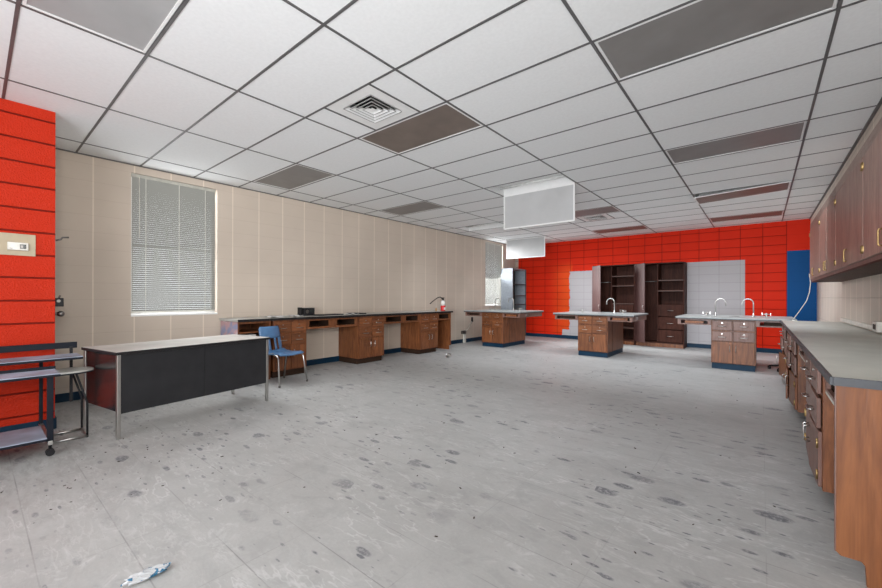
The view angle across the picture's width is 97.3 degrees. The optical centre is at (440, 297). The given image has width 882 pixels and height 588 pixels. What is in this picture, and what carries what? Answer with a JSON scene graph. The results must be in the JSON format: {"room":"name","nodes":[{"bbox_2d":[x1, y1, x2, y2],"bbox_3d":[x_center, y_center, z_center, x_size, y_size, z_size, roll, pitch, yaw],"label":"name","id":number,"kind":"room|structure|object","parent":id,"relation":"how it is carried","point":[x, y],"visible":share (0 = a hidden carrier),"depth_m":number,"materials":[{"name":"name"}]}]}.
{"room":"science classroom","nodes":[
{"label":"science classroom","id":0,"kind":"room"},
{"bbox_2d":[0,98,55,426],"bbox_3d":[-4.603,-0.402,2.434,0.200,3.205,3.090,0,0,40],"label":"wall","id":1,"kind":"structure","parent":0,"point":[27,132],"depth_m":3.42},
{"bbox_2d":[0,232,35,256],"bbox_3d":[-3.675,-0.459,3.372,0.038,0.189,0.205,0,0,40],"label":"thermostat","id":2,"kind":"object","parent":1,"relation":"attached to","point":[10,243],"visible":1,"depth_m":3.35,"materials":[{"name":"white plastic"}]},
{"bbox_2d":[0,418,54,432],"bbox_3d":[-4.525,1.151,2.367,0.012,0.100,3.090,0,0,40],"label":"baseboard","id":3,"kind":"structure","parent":1,"relation":"attached to","point":[35,423],"depth_m":3.40,"materials":[{"name":"blue rubber"}]},
{"bbox_2d":[55,295,63,306],"bbox_3d":[-3.604,0.029,3.654,0.088,0.108,0.065,0,0,40],"label":"box","id":4,"kind":"object","parent":1,"relation":"attached to","point":[59,302],"visible":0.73,"depth_m":3.63,"materials":[{"name":"black plastic"}]},
{"bbox_2d":[55,311,64,316],"bbox_3d":[-3.611,0.153,3.668,0.056,0.052,0.078,0,0,40],"label":"door stop","id":5,"kind":"object","parent":1,"relation":"attached to","point":[59,313],"visible":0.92,"depth_m":3.66,"materials":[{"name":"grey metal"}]},
{"bbox_2d":[55,234,68,242],"bbox_3d":[-3.601,-0.557,3.679,0.040,0.080,0.106,0,0,40],"label":"coat hook","id":6,"kind":"object","parent":1,"relation":"attached to","point":[61,238],"visible":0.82,"depth_m":3.66,"materials":[{"name":"grey metal"}]},
{"bbox_2d":[55,97,881,243],"bbox_3d":[0.699,-1.685,5.081,7.000,0.011,13.920,0,0,40],"label":"trim","id":7,"kind":"structure","parent":1,"relation":"attached to","point":[879,104],"depth_m":5.17,"materials":[{"name":"metal"}]},
{"bbox_2d":[55,149,514,393],"bbox_3d":[-1.033,-0.393,8.642,0.200,3.205,11.030,0,0,40],"label":"wall","id":8,"kind":"structure","parent":0,"point":[275,255],"depth_m":6.21,"materials":[{"name":"beige paint"}]},
{"bbox_2d":[131,177,217,316],"bbox_3d":[-3.685,-0.677,5.387,0.175,1.840,1.020,0,0,40],"label":"window","id":9,"kind":"structure","parent":8,"relation":"in","point":[190,312],"depth_m":5.26,"materials":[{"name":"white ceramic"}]},
{"bbox_2d":[131,173,215,312],"bbox_3d":[-3.650,-0.698,5.349,0.046,1.786,0.990,0,0,40],"label":"window blind","id":10,"kind":"object","parent":9,"relation":"attached to","point":[155,292],"visible":1,"depth_m":5.31,"materials":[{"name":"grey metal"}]},
{"bbox_2d":[55,336,481,402],"bbox_3d":[-1.019,1.160,8.497,0.012,0.100,10.830,0,0,40],"label":"baseboard","id":11,"kind":"structure","parent":8,"relation":"attached to","point":[64,397],"depth_m":7.08,"materials":[{"name":"blue rubber"}]},
{"bbox_2d":[485,259,500,305],"bbox_3d":[1.555,-0.697,11.732,0.175,1.895,1.000,0,0,40],"label":"window","id":12,"kind":"structure","parent":8,"relation":"in","point":[499,259],"depth_m":11.80,"materials":[{"name":"white glass"}]},
{"bbox_2d":[485,241,502,304],"bbox_3d":[1.587,-0.718,11.696,0.040,1.841,0.970,0,0,40],"label":"window blind","id":13,"kind":"object","parent":12,"relation":"attached to","point":[492,250],"visible":0.77,"depth_m":11.68,"materials":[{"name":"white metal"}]},
{"bbox_2d":[21,0,838,216],"bbox_3d":[0.738,-2.041,5.049,7.500,0.100,14.320,0,0,40],"label":"ceiling slab","id":14,"kind":"structure","parent":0,"point":[351,106],"depth_m":3.36,"materials":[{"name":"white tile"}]},
{"bbox_2d":[0,336,866,587],"bbox_3d":[0.730,1.264,5.049,7.500,0.100,14.320,0,0,40],"label":"floor","id":15,"kind":"structure","parent":0,"point":[363,516],"depth_m":2.53,"materials":[{"name":"grey concrete"}]},
{"bbox_2d":[0,342,82,455],"bbox_3d":[-3.644,0.803,2.662,0.713,0.799,1.773,0,0,40],"label":"cart","id":16,"kind":"object","parent":15,"relation":"on","point":[37,434],"visible":0.98,"depth_m":3.04,"materials":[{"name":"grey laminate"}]},
{"bbox_2d":[0,426,46,447],"bbox_3d":[-3.626,1.061,2.483,0.450,0.006,1.515,0,0,40],"label":"shelf","id":17,"kind":"object","parent":16,"relation":"attached to","point":[31,435],"depth_m":2.94,"materials":[{"name":"grey laminate"}]},
{"bbox_2d":[0,369,59,379],"bbox_3d":[-3.541,0.582,2.459,0.290,0.006,1.585,0,0,40],"label":"shelf","id":18,"kind":"object","parent":16,"relation":"attached to","point":[17,374],"depth_m":2.94,"materials":[{"name":"grey laminate"}]},
{"bbox_2d":[0,353,82,363],"bbox_3d":[-3.772,0.506,2.768,0.300,0.006,1.765,0,0,40],"label":"shelf","id":19,"kind":"object","parent":16,"relation":"attached to","point":[70,356],"depth_m":3.21,"materials":[{"name":"grey laminate"}]},
{"bbox_2d":[53,367,93,443],"bbox_3d":[-3.294,0.914,3.269,0.303,0.580,0.553,0,0,40],"label":"side table","id":20,"kind":"object","parent":15,"relation":"on","point":[73,371],"visible":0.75,"depth_m":3.35,"materials":[{"name":"grey metal"}]},
{"bbox_2d":[120,562,170,586],"bbox_3d":[-1.266,1.191,1.672,0.062,0.036,0.182,0,0,44],"label":"wrapper","id":21,"kind":"object","parent":15,"relation":"on","point":[150,572],"visible":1,"depth_m":1.66,"materials":[{"name":"white plastic"}]},
{"bbox_2d":[81,334,269,439],"bbox_3d":[-2.674,0.833,4.077,0.706,0.745,1.481,0,0,30],"label":"desk","id":22,"kind":"object","parent":15,"relation":"on","point":[126,377],"visible":0.94,"depth_m":3.66,"materials":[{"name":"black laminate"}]},
{"bbox_2d":[221,321,270,378],"bbox_3d":[-2.898,0.772,5.747,0.585,0.865,0.470,0,0,40],"label":"base cabinet","id":23,"kind":"object","parent":15,"relation":"on","point":[227,327],"visible":0.31,"depth_m":5.70,"materials":[{"name":"brown wood"}]},
{"bbox_2d":[239,329,258,333],"bbox_3d":[-2.900,0.496,5.744,0.545,0.018,0.418,0,0,40],"label":"shelf","id":24,"kind":"object","parent":23,"relation":"attached to","point":[241,331],"depth_m":5.61,"materials":[{"name":"brown wood"}]},
{"bbox_2d":[259,326,307,387],"bbox_3d":[-2.274,0.811,5.521,0.544,0.790,0.502,0,0,29],"label":"chair","id":25,"kind":"object","parent":15,"relation":"on","point":[270,331],"visible":0.85,"depth_m":5.59,"materials":[{"name":"blue plastic"}]},
{"bbox_2d":[270,319,305,377],"bbox_3d":[-2.527,0.773,6.154,0.638,0.865,0.545,0,0,40],"label":"base cabinet","id":26,"kind":"object","parent":15,"relation":"on","point":[292,332],"visible":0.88,"depth_m":5.99,"materials":[{"name":"brown wood"}]},
{"bbox_2d":[339,316,383,363],"bbox_3d":[-1.500,0.776,7.398,0.638,0.865,0.620,0,0,40],"label":"base cabinet","id":27,"kind":"object","parent":15,"relation":"on","point":[364,342],"visible":1,"depth_m":7.19,"materials":[{"name":"brown wood"}]},
{"bbox_2d":[219,310,452,321],"bbox_3d":[-1.501,0.325,7.409,0.640,0.036,4.835,0,0,40],"label":"countertop","id":28,"kind":"structure","parent":27,"relation":"on","point":[237,319],"depth_m":6.36,"materials":[{"name":"grey stone"}]},
{"bbox_2d":[297,307,301,315],"bbox_3d":[-2.378,0.235,6.528,0.100,0.140,0.028,0,0,40],"label":"speaker","id":29,"kind":"object","parent":28,"relation":"on","point":[299,309],"visible":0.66,"depth_m":6.51},
{"bbox_2d":[302,308,314,315],"bbox_3d":[-2.276,0.240,6.633,0.124,0.130,0.190,0,0,40],"label":"radio","id":30,"kind":"object","parent":28,"relation":"on","point":[305,311],"visible":0.82,"depth_m":6.57,"materials":[{"name":"black plastic"}]},
{"bbox_2d":[312,313,343,315],"bbox_3d":[-1.977,0.297,6.794,0.220,0.018,0.520,0,0,34],"label":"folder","id":31,"kind":"object","parent":28,"relation":"on","point":[335,313],"visible":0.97,"depth_m":6.63,"materials":[{"name":"plastic"}]},
{"bbox_2d":[306,317,357,328],"bbox_3d":[-2.014,0.430,6.753,0.485,0.155,1.020,0,0,40],"label":"frame","id":32,"kind":"object","parent":28,"relation":"attached to","point":[346,321],"visible":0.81,"depth_m":6.76,"materials":[{"name":"brown wood"}]},
{"bbox_2d":[384,314,418,323],"bbox_3d":[-0.967,0.432,8.021,0.485,0.155,1.010,0,0,40],"label":"frame","id":33,"kind":"object","parent":28,"relation":"attached to","point":[389,319],"visible":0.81,"depth_m":8.03,"materials":[{"name":"brown wood"}]},
{"bbox_2d":[430,297,445,310],"bbox_3d":[-0.086,0.143,8.877,0.114,0.336,0.531,0,0,40],"label":"fire extinguisher","id":34,"kind":"object","parent":28,"relation":"on","point":[443,308],"visible":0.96,"depth_m":8.99,"materials":[{"name":"red metal"}]},
{"bbox_2d":[438,313,449,319],"bbox_3d":[-0.118,0.434,9.049,0.485,0.155,0.435,0,0,40],"label":"frame","id":35,"kind":"object","parent":28,"relation":"attached to","point":[441,316],"visible":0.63,"depth_m":9.05,"materials":[{"name":"brown wood"}]},
{"bbox_2d":[0,367,775,564],"bbox_3d":[0.457,1.211,4.317,4.984,0.004,7.618,0,0,40],"label":"debris","id":36,"kind":"object","parent":15,"relation":"on","point":[635,367],"visible":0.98,"depth_m":2.75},
{"bbox_2d":[401,313,437,353],"bbox_3d":[-0.462,0.778,8.655,0.638,0.865,0.600,0,0,40],"label":"base cabinet","id":37,"kind":"object","parent":15,"relation":"on","point":[420,337],"visible":0.97,"depth_m":8.44,"materials":[{"name":"brown wood"}]},
{"bbox_2d":[436,313,450,348],"bbox_3d":[-0.001,0.779,9.254,0.585,0.865,0.022,0,0,40],"label":"end panel","id":38,"kind":"object","parent":15,"relation":"on","point":[444,326],"visible":0.61,"depth_m":9.17,"materials":[{"name":"brown wood"}]},
{"bbox_2d":[461,321,471,342],"bbox_3d":[0.713,0.931,10.548,0.070,0.566,0.477,0,0,40],"label":"conduit","id":39,"kind":"object","parent":15,"relation":"on","point":[463,332],"visible":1,"depth_m":10.42,"materials":[{"name":"white plastic"}]},
{"bbox_2d":[464,298,543,347],"bbox_3d":[1.619,0.610,10.042,1.634,1.212,1.255,0,0,40],"label":"lab bench","id":40,"kind":"object","parent":15,"relation":"on","point":[500,328],"visible":1,"depth_m":9.64,"materials":[{"name":"brown wood"}]},
{"bbox_2d":[501,268,525,335],"bbox_3d":[2.282,0.163,12.161,0.405,2.110,0.880,0,0,40],"label":"bookcase","id":41,"kind":"object","parent":15,"relation":"on","point":[513,280],"visible":0.61,"depth_m":12.01,"materials":[{"name":"white metal"}]},
{"bbox_2d":[553,298,647,357],"bbox_3d":[3.493,0.614,8.495,1.634,1.212,1.255,0,0,40],"label":"lab bench","id":42,"kind":"object","parent":15,"relation":"on","point":[600,334],"visible":1,"depth_m":8.07,"materials":[{"name":"brown wood"}]},
{"bbox_2d":[592,264,634,344],"bbox_3d":[4.595,0.178,10.346,1.069,2.090,0.804,0,0,40],"label":"tall cabinet","id":43,"kind":"object","parent":15,"relation":"on","point":[616,282],"visible":0.7,"depth_m":10.49,"materials":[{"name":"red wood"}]},
{"bbox_2d":[612,285,633,286],"bbox_3d":[4.899,-0.307,10.329,0.536,0.022,0.426,0,0,40],"label":"shelf","id":44,"kind":"object","parent":43,"relation":"attached to","point":[612,285],"depth_m":10.31,"materials":[{"name":"brown wood"}]},
{"bbox_2d":[634,262,686,348],"bbox_3d":[5.416,0.180,9.645,1.090,2.090,0.841,0,0,40],"label":"tall cabinet","id":45,"kind":"object","parent":15,"relation":"on","point":[660,288],"visible":0.93,"depth_m":9.70,"materials":[{"name":"red wood"}]},
{"bbox_2d":[659,290,682,291],"bbox_3d":[5.739,-0.165,9.634,0.536,0.022,0.426,0,0,40],"label":"shelf","id":46,"kind":"object","parent":45,"relation":"attached to","point":[659,290],"depth_m":9.69,"materials":[{"name":"brown wood"}]},
{"bbox_2d":[675,298,796,371],"bbox_3d":[5.287,0.619,7.012,1.634,1.212,1.255,0,0,40],"label":"lab bench","id":47,"kind":"object","parent":15,"relation":"on","point":[733,337],"visible":0.98,"depth_m":6.57,"materials":[{"name":"brown wood"}]},
{"bbox_2d":[714,298,725,315],"bbox_3d":[5.150,0.176,7.159,0.191,0.327,0.052,0,0,40],"label":"faucet","id":48,"kind":"object","parent":47,"relation":"on","point":[719,298],"depth_m":7.19,"materials":[{"name":"silver metal"}]},
{"bbox_2d":[742,298,754,316],"bbox_3d":[5.467,0.177,6.898,0.191,0.327,0.052,0,0,40],"label":"faucet","id":49,"kind":"object","parent":47,"relation":"on","point":[747,298],"depth_m":6.86,"materials":[{"name":"silver metal"}]},
{"bbox_2d":[768,364,778,371],"bbox_3d":[5.823,1.106,6.497,0.537,0.240,0.524,0,0,40],"label":"chair base","id":50,"kind":"object","parent":15,"relation":"on","point":[769,366],"visible":0.27,"depth_m":6.63,"materials":[{"name":"black plastic"}]},
{"bbox_2d":[776,325,789,378],"bbox_3d":[5.163,0.807,5.429,0.718,0.835,1.050,0,0,40],"label":"base cabinet","id":51,"kind":"object","parent":15,"relation":"on","point":[782,363],"visible":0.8,"depth_m":5.43,"materials":[{"name":"brown wood"}]},
{"bbox_2d":[780,320,881,389],"bbox_3d":[3.753,0.368,3.663,0.664,0.036,5.660,0,0,40],"label":"countertop","id":52,"kind":"structure","parent":51,"relation":"on","point":[846,355],"depth_m":2.55,"materials":[{"name":"grey laminate"}]},
{"bbox_2d":[799,347,804,361],"bbox_3d":[3.319,0.469,3.172,0.510,0.162,1.170,0,0,40],"label":"frame","id":53,"kind":"object","parent":52,"relation":"attached to","point":[801,353],"visible":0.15,"depth_m":3.58,"materials":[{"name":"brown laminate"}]},
{"bbox_2d":[825,380,833,404],"bbox_3d":[2.182,0.466,1.796,0.510,0.162,0.700,0,0,40],"label":"frame","id":54,"kind":"object","parent":52,"relation":"attached to","point":[829,389],"visible":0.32,"depth_m":2.16,"materials":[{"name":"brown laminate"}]},
{"bbox_2d":[782,333,806,412],"bbox_3d":[4.021,0.804,4.038,0.709,0.835,1.050,0,0,40],"label":"base cabinet","id":55,"kind":"object","parent":15,"relation":"on","point":[795,378],"visible":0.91,"depth_m":3.83,"materials":[{"name":"brown wood"}]},
{"bbox_2d":[800,354,833,493],"bbox_3d":[2.681,0.801,2.388,0.674,0.835,0.840,0,0,40],"label":"base cabinet","id":56,"kind":"object","parent":15,"relation":"on","point":[819,411],"visible":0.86,"depth_m":2.26,"materials":[{"name":"brown wood"}]},
{"bbox_2d":[834,386,881,587],"bbox_3d":[1.969,0.799,1.491,0.644,0.835,0.022,0,0,40],"label":"end panel","id":57,"kind":"object","parent":15,"relation":"on","point":[857,411],"visible":0.94,"depth_m":1.64,"materials":[{"name":"orange wood"}]},
{"bbox_2d":[0,0,881,243],"bbox_3d":[0.699,-1.701,5.081,7.000,0.020,13.920,0,0,40],"label":"ceiling","id":58,"kind":"structure","parent":0,"point":[228,43],"depth_m":3.28,"materials":[{"name":"white tile"}]},
{"bbox_2d":[22,0,182,52],"bbox_3d":[-1.779,-1.758,2.089,1.192,0.128,0.582,0,0,40],"label":"ceiling light","id":59,"kind":"object","parent":58,"relation":"attached to","point":[135,24],"visible":1,"depth_m":2.33,"materials":[{"name":"grey plastic"}]},
{"bbox_2d":[253,164,333,189],"bbox_3d":[-2.108,-1.759,5.522,1.192,0.128,0.582,0,0,40],"label":"ceiling light","id":60,"kind":"object","parent":58,"relation":"attached to","point":[294,176],"visible":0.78,"depth_m":5.49,"materials":[{"name":"grey plastic"}]},
{"bbox_2d":[326,85,417,128],"bbox_3d":[-0.615,-1.746,3.499,0.584,0.116,0.584,0,0,40],"label":"ceiling vent","id":61,"kind":"object","parent":58,"relation":"in","point":[374,114],"visible":0.97,"depth_m":3.51,"materials":[{"name":"white metal"}]},
{"bbox_2d":[380,201,443,215],"bbox_3d":[-0.555,-1.755,7.403,1.192,0.128,0.582,0,0,40],"label":"ceiling light","id":62,"kind":"object","parent":58,"relation":"attached to","point":[420,206],"visible":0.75,"depth_m":7.38,"materials":[{"name":"grey plastic"}]},
{"bbox_2d":[359,103,482,153],"bbox_3d":[-0.227,-1.755,3.968,1.192,0.128,0.582,0,0,40],"label":"ceiling light","id":63,"kind":"object","parent":58,"relation":"attached to","point":[443,121],"visible":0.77,"depth_m":3.91,"materials":[{"name":"grey plastic"}]},
{"bbox_2d":[0,0,881,242],"bbox_3d":[0.695,-1.690,5.084,6.990,0.005,13.920,0,0,40],"label":"ceiling grid","id":64,"kind":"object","parent":58,"relation":"attached to","point":[17,3],"depth_m":3.37,"materials":[{"name":"metal"}]},
{"bbox_2d":[457,222,503,230],"bbox_3d":[0.997,-1.753,9.283,1.188,0.125,0.578,0,0,40],"label":"ceiling light","id":65,"kind":"object","parent":58,"relation":"attached to","point":[497,224],"visible":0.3,"depth_m":9.54,"materials":[{"name":"white plastic"}]},
{"bbox_2d":[506,236,550,258],"bbox_3d":[2.550,-1.467,11.163,1.192,0.689,0.578,0,0,40],"label":"ceiling light","id":66,"kind":"object","parent":58,"relation":"attached to","point":[529,247],"visible":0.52,"depth_m":10.94,"materials":[{"name":"white plastic"}]},
{"bbox_2d":[485,173,574,229],"bbox_3d":[1.326,-1.470,5.849,1.192,0.689,0.578,0,0,40],"label":"ceiling light","id":67,"kind":"object","parent":58,"relation":"attached to","point":[549,199],"visible":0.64,"depth_m":6.03,"materials":[{"name":"white plastic"}]},
{"bbox_2d":[578,214,612,221],"bbox_3d":[3.267,-1.737,8.199,0.584,0.116,0.584,0,0,40],"label":"ceiling vent","id":68,"kind":"object","parent":58,"relation":"in","point":[605,216],"visible":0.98,"depth_m":8.23,"materials":[{"name":"white metal"}]},
{"bbox_2d":[575,206,620,217],"bbox_3d":[2.879,-1.747,7.729,1.192,0.128,0.582,0,0,40],"label":"ceiling light","id":69,"kind":"object","parent":58,"relation":"attached to","point":[611,209],"visible":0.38,"depth_m":7.59,"materials":[{"name":"grey plastic"}]},
{"bbox_2d":[593,225,648,233],"bbox_3d":[4.432,-1.743,9.609,1.192,0.128,0.582,0,0,40],"label":"ceiling light","id":70,"kind":"object","parent":58,"relation":"attached to","point":[642,226],"visible":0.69,"depth_m":9.58,"materials":[{"name":"grey plastic"}]},
{"bbox_2d":[594,0,837,80],"bbox_3d":[1.657,-1.750,2.413,1.187,0.128,0.582,0,0,40],"label":"ceiling light","id":71,"kind":"object","parent":58,"relation":"attached to","point":[697,27],"visible":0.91,"depth_m":2.44,"materials":[{"name":"grey plastic"}]},
{"bbox_2d":[665,121,806,163],"bbox_3d":[3.210,-1.746,4.294,1.187,0.128,0.582,0,0,40],"label":"ceiling light","id":72,"kind":"object","parent":58,"relation":"attached to","point":[794,132],"visible":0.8,"depth_m":4.24,"materials":[{"name":"grey plastic"}]},
{"bbox_2d":[694,181,790,204],"bbox_3d":[4.762,-1.714,6.174,1.186,0.185,0.578,0,0,40],"label":"ceiling light","id":73,"kind":"object","parent":58,"relation":"attached to","point":[702,198],"visible":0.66,"depth_m":6.17,"materials":[{"name":"grey plastic"}]},
{"bbox_2d":[709,211,783,221],"bbox_3d":[6.315,-1.739,8.054,1.187,0.128,0.582,0,0,40],"label":"ceiling light","id":74,"kind":"object","parent":58,"relation":"attached to","point":[775,213],"visible":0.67,"depth_m":8.03,"materials":[{"name":"grey plastic"}]},
{"bbox_2d":[515,212,816,348],"bbox_3d":[5.229,-0.378,10.493,7.100,3.205,0.200,0,0,40],"label":"wall","id":75,"kind":"structure","parent":0,"point":[768,264],"depth_m":9.37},
{"bbox_2d":[526,333,781,353],"bbox_3d":[5.163,1.174,10.407,7.088,0.100,0.012,0,0,40],"label":"baseboard","id":76,"kind":"structure","parent":75,"relation":"attached to","point":[708,346],"depth_m":9.56,"materials":[{"name":"blue rubber"}]},
{"bbox_2d":[810,105,881,223],"bbox_3d":[3.435,-1.447,2.821,0.100,0.675,13.920,0,0,40],"label":"wall","id":77,"kind":"structure","parent":0,"point":[878,115],"depth_m":4.38,"materials":[{"name":"beige paint"}]},
{"bbox_2d":[817,274,881,333],"bbox_3d":[3.612,-0.382,2.802,0.200,3.205,14.120,0,0,40],"label":"wall","id":78,"kind":"structure","parent":0,"point":[860,299],"depth_m":4.97,"materials":[{"name":"beige paint"}]},
{"bbox_2d":[809,211,852,282],"bbox_3d":[5.270,-0.664,5.259,0.362,0.872,1.280,0,0,40],"label":"upper cabinet","id":79,"kind":"object","parent":78,"relation":"attached to","point":[814,234],"visible":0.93,"depth_m":5.18,"materials":[{"name":"brown wood"}]},
{"bbox_2d":[792,274,810,320],"bbox_3d":[5.411,-0.002,5.863,0.303,0.708,0.162,0,0,-16],"label":"cord","id":80,"kind":"object","parent":79,"relation":"hanging from","point":[809,274],"visible":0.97,"depth_m":5.87,"materials":[{"name":"white plastic"}]},
{"bbox_2d":[819,187,881,278],"bbox_3d":[4.437,-0.666,4.248,0.359,0.872,1.340,0,0,40],"label":"upper cabinet","id":81,"kind":"object","parent":78,"relation":"attached to","point":[827,222],"visible":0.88,"depth_m":4.22,"materials":[{"name":"brown wood"}]},
{"bbox_2d":[834,144,881,273],"bbox_3d":[3.583,-0.668,3.215,0.359,0.872,1.340,0,0,40],"label":"upper cabinet","id":82,"kind":"object","parent":78,"relation":"attached to","point":[849,259],"visible":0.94,"depth_m":3.18,"materials":[{"name":"brown wood"}]},
{"bbox_2d":[840,318,881,332],"bbox_3d":[4.934,0.284,4.608,0.058,0.100,2.410,0,0,40],"label":"cable raceway","id":83,"kind":"object","parent":78,"relation":"attached to","point":[876,326],"depth_m":4.08,"materials":[{"name":"white plastic"}]},
{"bbox_2d":[861,117,881,264],"bbox_3d":[2.730,-0.670,2.182,0.360,0.872,1.340,0,0,40],"label":"upper cabinet","id":84,"kind":"object","parent":78,"relation":"attached to","point":[871,165],"visible":1,"depth_m":2.53,"materials":[{"name":"brown wood"}]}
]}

